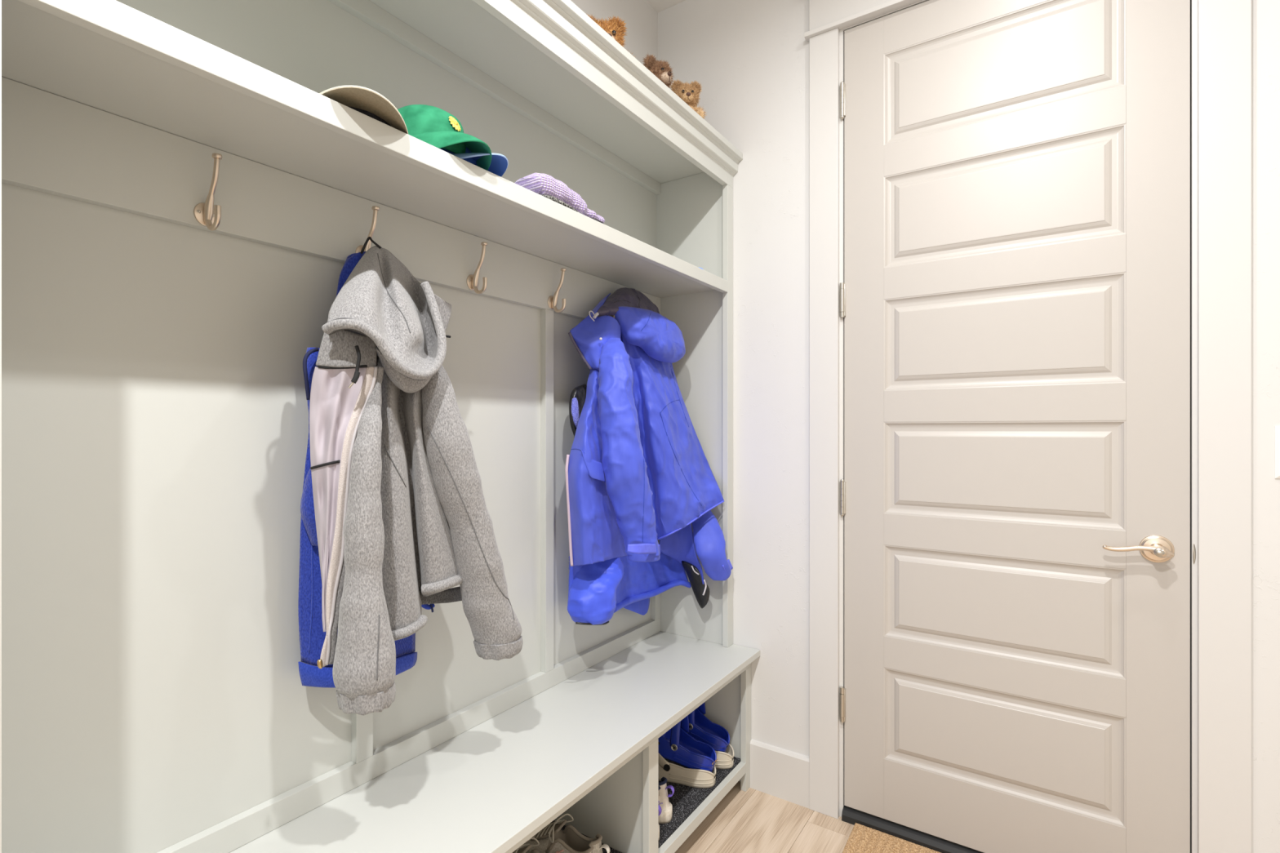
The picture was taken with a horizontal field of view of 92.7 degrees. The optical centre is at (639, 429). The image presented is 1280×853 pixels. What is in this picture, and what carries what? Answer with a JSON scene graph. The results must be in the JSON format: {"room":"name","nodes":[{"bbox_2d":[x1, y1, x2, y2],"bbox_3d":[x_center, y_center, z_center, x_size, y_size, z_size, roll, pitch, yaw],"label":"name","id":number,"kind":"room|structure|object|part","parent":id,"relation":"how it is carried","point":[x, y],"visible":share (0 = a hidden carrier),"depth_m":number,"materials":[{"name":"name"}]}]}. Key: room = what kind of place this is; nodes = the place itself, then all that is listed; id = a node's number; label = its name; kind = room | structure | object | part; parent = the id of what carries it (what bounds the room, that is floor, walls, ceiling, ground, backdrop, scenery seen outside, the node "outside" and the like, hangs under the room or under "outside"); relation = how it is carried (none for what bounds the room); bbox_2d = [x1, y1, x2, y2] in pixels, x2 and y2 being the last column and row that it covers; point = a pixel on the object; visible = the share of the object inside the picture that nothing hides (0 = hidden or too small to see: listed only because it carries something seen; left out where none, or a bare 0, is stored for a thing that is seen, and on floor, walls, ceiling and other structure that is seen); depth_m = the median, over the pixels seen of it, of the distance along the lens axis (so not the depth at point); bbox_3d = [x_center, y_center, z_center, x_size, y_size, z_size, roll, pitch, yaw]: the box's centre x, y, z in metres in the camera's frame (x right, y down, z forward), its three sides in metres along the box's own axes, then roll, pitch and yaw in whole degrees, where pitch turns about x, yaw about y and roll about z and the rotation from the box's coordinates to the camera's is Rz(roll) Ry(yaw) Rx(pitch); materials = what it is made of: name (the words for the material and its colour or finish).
{"room":"mudroom","nodes":[
{"label":"mudroom","id":0,"kind":"room"},
{"bbox_2d":[570,0,657,64],"bbox_3d":[-1.257,-0.178,0.458,0.120,2.800,4.552,0,0,34],"label":"wall","id":1,"kind":"structure","parent":0,"point":[641,18],"depth_m":2.18,"materials":[{"name":"white paint"}]},
{"bbox_2d":[645,0,684,12],"bbox_3d":[-0.070,-1.628,-0.266,2.898,0.100,4.682,0,0,34],"label":"ceiling","id":2,"kind":"structure","parent":0,"point":[659,6],"depth_m":2.26,"materials":[{"name":"white paint"}]},
{"bbox_2d":[675,781,853,852],"bbox_3d":[-0.089,1.232,-0.253,3.007,0.020,4.681,0,0,34],"label":"floor","id":3,"kind":"structure","parent":0,"point":[752,820],"depth_m":1.87,"materials":[{"name":"brown wood"}]},
{"bbox_2d":[229,631,759,852],"bbox_3d":[-0.276,0.985,1.433,0.413,0.473,1.836,0,0,34],"label":"storage bench","id":4,"kind":"object","parent":3,"relation":"on","point":[585,747],"visible":0.86,"depth_m":1.49,"materials":[{"name":"grey paint"}]},
{"bbox_2d":[0,0,742,852],"bbox_3d":[-0.292,-0.104,1.426,0.395,1.706,1.866,0,0,34],"label":"storage unit","id":5,"kind":"object","parent":4,"relation":"on","point":[154,411],"depth_m":1.11,"materials":[{"name":"grey paint"}]},
{"bbox_2d":[193,152,222,231],"bbox_3d":[-0.724,-0.401,1.035,0.053,0.125,0.037,0,0,34],"label":"coat hook","id":6,"kind":"object","parent":5,"relation":"attached to","point":[205,213],"visible":1,"depth_m":1.03,"materials":[{"name":"beige metal"}]},
{"bbox_3d":[-0.745,-0.370,1.049,0.003,0.039,0.037,0,0,34],"label":"mounting plate","id":7,"kind":"part","parent":6,"relation":"part of","materials":[{"name":"gold metal"}]},
{"bbox_3d":[-0.430,-0.419,1.536,0.020,0.142,1.784,0,0,34],"label":"hook rail","id":8,"kind":"part","parent":5,"relation":"part of","materials":[{"name":"grey paint"}]},
{"bbox_2d":[1,0,714,297],"bbox_3d":[-0.322,-0.501,1.463,0.281,0.022,1.784,0,0,34],"label":"shelf","id":9,"kind":"object","parent":5,"relation":"attached to","point":[45,55],"depth_m":1.03,"materials":[{"name":"grey paint"}]},
{"bbox_3d":[-0.508,-0.545,1.077,0.193,0.063,0.310,0,0,-32],"label":"baseball cap","id":10,"kind":"part","parent":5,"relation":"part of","materials":[{"name":"beige fabric"}]},
{"bbox_2d":[355,205,379,253],"bbox_3d":[-0.562,-0.401,1.275,0.053,0.125,0.037,0,0,34],"label":"coat hook","id":11,"kind":"object","parent":5,"relation":"attached to","point":[375,208],"visible":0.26,"depth_m":1.27,"materials":[{"name":"beige metal"}]},
{"bbox_3d":[-0.583,-0.370,1.289,0.003,0.039,0.037,0,0,34],"label":"mounting plate","id":12,"kind":"part","parent":11,"relation":"part of","materials":[{"name":"gold metal"}]},
{"bbox_2d":[297,251,435,688],"bbox_3d":[-0.556,0.078,1.236,0.096,0.896,0.294,0,0,34],"label":"jacket","id":13,"kind":"object","parent":11,"relation":"hanging from","point":[312,635],"visible":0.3,"depth_m":1.16,"materials":[{"name":"blue fabric"}]},
{"bbox_2d":[309,236,523,715],"bbox_3d":[-0.444,0.054,1.234,0.203,0.889,0.439,0,0,32],"label":"hooded jacket","id":14,"kind":"object","parent":11,"relation":"hanging from","point":[403,520],"visible":1,"depth_m":1.15,"materials":[{"name":"grey fabric"}]},
{"bbox_3d":[-0.553,0.405,1.055,0.009,0.018,0.009,0,0,-42],"label":"zipper pull","id":15,"kind":"part","parent":14,"relation":"part of","materials":[{"name":"gold metal"}]},
{"bbox_2d":[321,245,446,379],"bbox_3d":[-0.493,-0.234,1.157,0.203,0.284,0.257,0,0,34],"label":"hood","id":16,"kind":"object","parent":14,"relation":"attached to","point":[383,323],"depth_m":1.13,"materials":[{"name":"grey fabric"}]},
{"bbox_3d":[-0.529,-0.547,1.111,0.193,0.060,0.228,0,0,-32],"label":"crown","id":17,"kind":"part","parent":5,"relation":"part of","materials":[{"name":"brown fabric"}]},
{"bbox_3d":[-0.430,0.724,1.536,0.020,0.050,1.784,0,0,34],"label":"rail","id":18,"kind":"part","parent":5,"relation":"part of","materials":[{"name":"grey paint"}]},
{"bbox_3d":[-0.441,-0.589,1.230,0.197,0.104,0.166,0,0,28],"label":"crown","id":19,"kind":"part","parent":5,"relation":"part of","materials":[{"name":"green fabric"}]},
{"bbox_3d":[-0.410,-0.580,1.213,0.267,0.128,0.166,0,0,28],"label":"baseball cap","id":20,"kind":"part","parent":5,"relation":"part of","materials":[{"name":"green fabric"}]},
{"bbox_3d":[-0.423,-0.559,1.255,0.186,0.085,0.156,0,0,14],"label":"crown","id":21,"kind":"part","parent":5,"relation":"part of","materials":[{"name":"blue"}]},
{"bbox_3d":[-0.390,-0.560,1.246,0.255,0.092,0.156,0,0,14],"label":"baseball cap","id":22,"kind":"part","parent":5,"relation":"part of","materials":[{"name":"blue fabric"}]},
{"bbox_2d":[466,241,487,293],"bbox_3d":[-0.399,-0.401,1.517,0.053,0.125,0.037,0,0,34],"label":"coat hook","id":23,"kind":"object","parent":5,"relation":"attached to","point":[472,279],"visible":1,"depth_m":1.52,"materials":[{"name":"beige metal"}]},
{"bbox_3d":[-0.419,-0.370,1.531,0.003,0.039,0.037,0,0,34],"label":"mounting plate","id":24,"kind":"part","parent":23,"relation":"part of","materials":[{"name":"gold metal"}]},
{"bbox_3d":[-0.430,-0.896,1.536,0.020,0.038,1.784,0,0,34],"label":"rail","id":25,"kind":"part","parent":5,"relation":"part of","materials":[{"name":"grey paint"}]},
{"bbox_2d":[547,267,566,312],"bbox_3d":[-0.234,-0.401,1.761,0.053,0.125,0.037,0,0,34],"label":"coat hook","id":26,"kind":"object","parent":5,"relation":"attached to","point":[552,300],"visible":1,"depth_m":1.76,"materials":[{"name":"beige metal"}]},
{"bbox_3d":[-0.255,-0.370,1.775,0.003,0.039,0.037,0,0,34],"label":"mounting plate","id":27,"kind":"part","parent":26,"relation":"part of","materials":[{"name":"gold metal"}]},
{"bbox_2d":[539,194,579,213],"bbox_3d":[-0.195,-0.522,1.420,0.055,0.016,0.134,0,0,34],"label":"scarf","id":28,"kind":"object","parent":5,"relation":"on","point":[551,197],"visible":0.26,"depth_m":1.39,"materials":[{"name":"grey fabric"}]},
{"bbox_2d":[515,172,604,223],"bbox_3d":[-0.189,-0.550,1.480,0.111,0.072,0.265,0,0,34],"label":"beanie","id":29,"kind":"object","parent":5,"relation":"on","point":[542,184],"visible":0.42,"depth_m":1.39,"materials":[{"name":"purple fabric"}]},
{"bbox_3d":[-0.163,-0.549,1.517,0.104,0.069,0.174,0,0,34],"label":"crown","id":30,"kind":"part","parent":29,"relation":"part of","materials":[{"name":"purple fabric"}]},
{"bbox_2d":[586,13,635,57],"bbox_3d":[-0.101,-1.037,1.682,0.183,0.214,0.134,0,0,-14],"label":"teddy bear","id":31,"kind":"object","parent":5,"relation":"on","point":[615,28],"visible":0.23,"depth_m":1.66},
{"bbox_3d":[-0.190,-0.920,1.357,0.056,0.076,1.866,0,0,34],"label":"crown moulding","id":32,"kind":"part","parent":5,"relation":"part of","materials":[{"name":"grey paint"}]},
{"bbox_2d":[567,551,691,625],"bbox_3d":[-0.038,0.489,1.956,0.170,0.308,0.592,0,0,31],"label":"jacket","id":33,"kind":"object","parent":5,"relation":"hanging from","point":[597,591],"visible":0.84,"depth_m":1.79,"materials":[{"name":"blue fabric"}]},
{"bbox_2d":[564,287,733,584],"bbox_3d":[0.038,0.028,1.899,0.286,0.991,0.628,0,0,34],"label":"jacket","id":34,"kind":"object","parent":5,"relation":"hanging from","point":[638,473],"visible":0.99,"depth_m":1.82,"materials":[{"name":"blue fabric"}]},
{"bbox_2d":[568,383,586,435],"bbox_3d":[-0.185,-0.056,1.800,0.037,0.165,0.109,0,0,19],"label":"glove","id":35,"kind":"object","parent":34,"relation":"attached to","point":[577,398],"visible":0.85,"depth_m":1.78,"materials":[{"name":"black fabric"}]},
{"bbox_3d":[-0.107,0.102,1.784,0.087,0.573,0.278,0,0,34],"label":"panel","id":36,"kind":"part","parent":34,"relation":"part of","materials":[{"name":"fabric"}]},
{"bbox_2d":[590,287,685,362],"bbox_3d":[-0.004,-0.344,1.931,0.183,0.250,0.376,0,0,34],"label":"hood","id":37,"kind":"object","parent":34,"relation":"attached to","point":[638,332],"depth_m":1.88,"materials":[{"name":"blue fabric"}]},
{"bbox_3d":[0.097,0.017,2.004,0.402,0.685,0.150,0,0,-43],"label":"panel","id":38,"kind":"part","parent":34,"relation":"part of","materials":[{"name":"fabric"}]},
{"bbox_3d":[0.142,0.410,2.102,0.153,0.227,0.073,0,0,1],"label":"panel","id":39,"kind":"part","parent":34,"relation":"part of","materials":[{"name":"fabric"}]},
{"bbox_2d":[681,560,709,608],"bbox_3d":[0.183,0.533,2.076,0.116,0.157,0.060,0,0,34],"label":"glove","id":40,"kind":"object","parent":34,"relation":"hanging from","point":[701,592],"visible":1,"depth_m":2.08,"materials":[{"name":"black fabric"}]},
{"bbox_3d":[0.215,0.523,2.028,0.018,0.052,0.008,0,0,-38],"label":"zipper pull","id":41,"kind":"part","parent":40,"relation":"part of","materials":[{"name":"grey plastic"}]},
{"bbox_2d":[641,53,675,88],"bbox_3d":[0.061,-1.083,2.014,0.164,0.300,0.123,0,0,-44],"label":"teddy bear","id":42,"kind":"object","parent":5,"relation":"on","point":[661,69],"visible":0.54,"depth_m":1.98},
{"bbox_2d":[670,79,706,119],"bbox_3d":[0.149,-1.032,1.971,0.145,0.196,0.109,0,0,-6],"label":"teddy bear","id":43,"kind":"object","parent":5,"relation":"on","point":[689,93],"visible":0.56,"depth_m":1.95},
{"bbox_3d":[0.190,-1.017,1.963,0.055,0.072,0.074,0,0,-29],"label":"arm","id":44,"kind":"part","parent":43,"relation":"part of"},
{"bbox_3d":[0.181,-0.083,2.216,0.292,1.664,0.027,0,0,34],"label":"panel","id":45,"kind":"part","parent":5,"relation":"part of","materials":[{"name":"grey paint"}]},
{"bbox_2d":[550,820,622,852],"bbox_3d":[-0.294,1.125,1.445,0.348,0.007,0.565,0,0,34],"label":"mat","id":46,"kind":"object","parent":4,"relation":"on","point":[611,850],"visible":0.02,"depth_m":1.63,"materials":[{"name":"grey carpet"}]},
{"bbox_2d":[512,837,540,852],"bbox_3d":[-0.289,1.058,1.469,0.303,0.126,0.104,0,0,26],"label":"shoe","id":47,"kind":"object","parent":46,"relation":"on","point":[526,847],"visible":0.56,"depth_m":1.48,"materials":[{"name":"beige fabric"}]},
{"bbox_2d":[520,813,609,852],"bbox_3d":[-0.214,1.058,1.560,0.303,0.126,0.104,0,0,24],"label":"shoe","id":48,"kind":"object","parent":46,"relation":"on","point":[552,839],"visible":0.74,"depth_m":1.55,"materials":[{"name":"beige"}]},
{"bbox_3d":[-0.140,0.790,1.341,0.020,0.040,1.836,0,0,34],"label":"rail","id":49,"kind":"part","parent":4,"relation":"part of","materials":[{"name":"grey paint"}]},
{"bbox_2d":[658,756,740,848],"bbox_3d":[0.043,1.125,1.943,0.348,0.007,0.567,0,0,34],"label":"mat","id":50,"kind":"object","parent":4,"relation":"on","point":[685,800],"visible":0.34,"depth_m":1.85,"materials":[{"name":"grey carpet"}]},
{"bbox_2d":[658,804,662,839],"bbox_3d":[-0.072,1.058,1.739,0.303,0.126,0.091,0,0,33],"label":"shoe","id":51,"kind":"object","parent":50,"relation":"on","point":[660,807],"visible":0.02,"depth_m":1.66,"materials":[{"name":"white leather"}]},
{"bbox_2d":[658,777,674,823],"bbox_3d":[-0.042,1.058,1.811,0.303,0.126,0.101,0,0,24],"label":"shoe","id":52,"kind":"object","parent":50,"relation":"on","point":[665,817],"visible":0.27,"depth_m":1.75,"materials":[{"name":"white leather"}]},
{"bbox_2d":[658,753,715,788],"bbox_3d":[0.102,1.065,1.991,0.302,0.111,0.130,0,0,25],"label":"clog","id":53,"kind":"object","parent":50,"relation":"on","point":[674,772],"visible":0.4,"depth_m":1.93,"materials":[{"name":"beige plastic"}]},
{"bbox_2d":[658,715,717,772],"bbox_3d":[0.116,0.995,1.989,0.277,0.184,0.120,0,0,27],"label":"clog","id":54,"kind":"object","parent":53,"relation":"on","point":[676,745],"visible":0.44,"depth_m":1.94,"materials":[{"name":"blue plastic"}]},
{"bbox_2d":[714,743,733,768],"bbox_3d":[0.179,1.065,2.105,0.302,0.111,0.126,0,0,29],"label":"clog","id":55,"kind":"object","parent":50,"relation":"on","point":[725,760],"visible":0.23,"depth_m":2.02,"materials":[{"name":"beige plastic"}]},
{"bbox_2d":[680,702,729,752],"bbox_3d":[0.176,0.986,2.099,0.271,0.190,0.117,0,0,27],"label":"clog","id":56,"kind":"object","parent":55,"relation":"on","point":[701,728],"visible":0.52,"depth_m":2.05,"materials":[{"name":"blue plastic"}]},
{"bbox_2d":[842,822,940,852],"bbox_3d":[0.844,1.214,1.484,0.748,0.016,0.464,0,0,34],"label":"door mat","id":57,"kind":"object","parent":3,"relation":"on","point":[862,839],"visible":1,"depth_m":1.78,"materials":[{"name":"beige wicker"}]},
{"bbox_2d":[657,0,1279,852],"bbox_3d":[1.205,-0.178,1.620,2.898,2.800,0.130,0,0,34],"label":"wall","id":58,"kind":"structure","parent":0,"point":[749,60],"depth_m":2.04,"materials":[{"name":"white paint"}]},
{"bbox_2d":[750,739,809,808],"bbox_3d":[1.322,1.142,1.453,2.276,0.160,0.015,0,0,34],"label":"baseboard","id":59,"kind":"structure","parent":58,"relation":"attached to","point":[783,774],"depth_m":2.02,"materials":[{"name":"white paint"}]},
{"bbox_2d":[809,27,839,818],"bbox_3d":[0.588,-0.020,1.948,0.091,2.484,0.018,0,0,34],"label":"trim","id":60,"kind":"structure","parent":58,"relation":"attached to","point":[824,46],"depth_m":1.94,"materials":[{"name":"white paint"}]},
{"bbox_2d":[804,0,921,41],"bbox_3d":[0.969,-1.345,1.677,1.063,0.166,0.040,0,0,34],"label":"trim","id":61,"kind":"structure","parent":58,"relation":"attached to","point":[824,15],"depth_m":1.90,"materials":[{"name":"white paint"}]},
{"bbox_2d":[841,805,979,852],"bbox_3d":[1.012,1.204,1.739,0.823,0.036,0.148,0,0,34],"label":"threshold","id":62,"kind":"object","parent":58,"relation":"in","point":[849,815],"depth_m":1.82,"materials":[{"name":"black metal"}]},
{"bbox_2d":[839,0,1190,852],"bbox_3d":[0.969,-0.034,1.688,0.830,2.444,0.108,0,0,34],"label":"door","id":63,"kind":"structure","parent":58,"relation":"in","point":[1015,291],"depth_m":1.66,"materials":[{"name":"grey paint"}]},
{"bbox_3d":[0.983,-1.003,1.697,0.578,0.278,0.008,0,0,34],"label":"raised panel","id":64,"kind":"part","parent":63,"relation":"part of","materials":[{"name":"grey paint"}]},
{"bbox_3d":[0.983,-0.630,1.697,0.578,0.278,0.008,0,0,34],"label":"raised panel","id":65,"kind":"part","parent":63,"relation":"part of","materials":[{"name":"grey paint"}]},
{"bbox_3d":[0.983,-0.257,1.697,0.578,0.278,0.008,0,0,34],"label":"raised panel","id":66,"kind":"part","parent":63,"relation":"part of","materials":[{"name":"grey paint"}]},
{"bbox_3d":[0.983,0.115,1.697,0.578,0.278,0.008,0,0,34],"label":"raised panel","id":67,"kind":"part","parent":63,"relation":"part of","materials":[{"name":"grey paint"}]},
{"bbox_3d":[0.983,0.488,1.697,0.578,0.278,0.008,0,0,34],"label":"raised panel","id":68,"kind":"part","parent":63,"relation":"part of","materials":[{"name":"grey paint"}]},
{"bbox_3d":[0.983,0.861,1.697,0.578,0.278,0.008,0,0,34],"label":"raised panel","id":69,"kind":"part","parent":63,"relation":"part of","materials":[{"name":"grey paint"}]},
{"bbox_3d":[1.211,0.292,1.487,0.137,0.029,0.034,0,0,34],"label":"lever","id":70,"kind":"part","parent":63,"relation":"part of","materials":[{"name":"gold metal"}]},
{"bbox_2d":[839,0,1197,852],"bbox_3d":[1.016,-0.028,1.746,0.861,2.500,0.132,0,0,34],"label":"trim","id":71,"kind":"structure","parent":58,"relation":"attached to","point":[1193,3],"depth_m":1.46,"materials":[{"name":"white paint"}]},
{"bbox_3d":[1.325,0.296,1.459,0.005,0.049,0.002,0,0,34],"label":"strike plate","id":72,"kind":"part","parent":71,"relation":"part of","materials":[{"name":"silver metal"}]},
{"bbox_2d":[1197,0,1251,852],"bbox_3d":[1.362,-0.020,1.425,0.090,2.484,0.018,0,0,34],"label":"trim","id":73,"kind":"structure","parent":58,"relation":"attached to","point":[1224,26],"depth_m":1.42,"materials":[{"name":"white paint"}]},
{"bbox_2d":[1275,426,1279,478],"bbox_3d":[1.467,0.051,1.358,0.076,0.118,0.010,0,0,34],"label":"light switch","id":74,"kind":"object","parent":58,"relation":"attached to","point":[1277,428],"visible":1,"depth_m":1.38,"materials":[{"name":"white plastic"}]}
]}

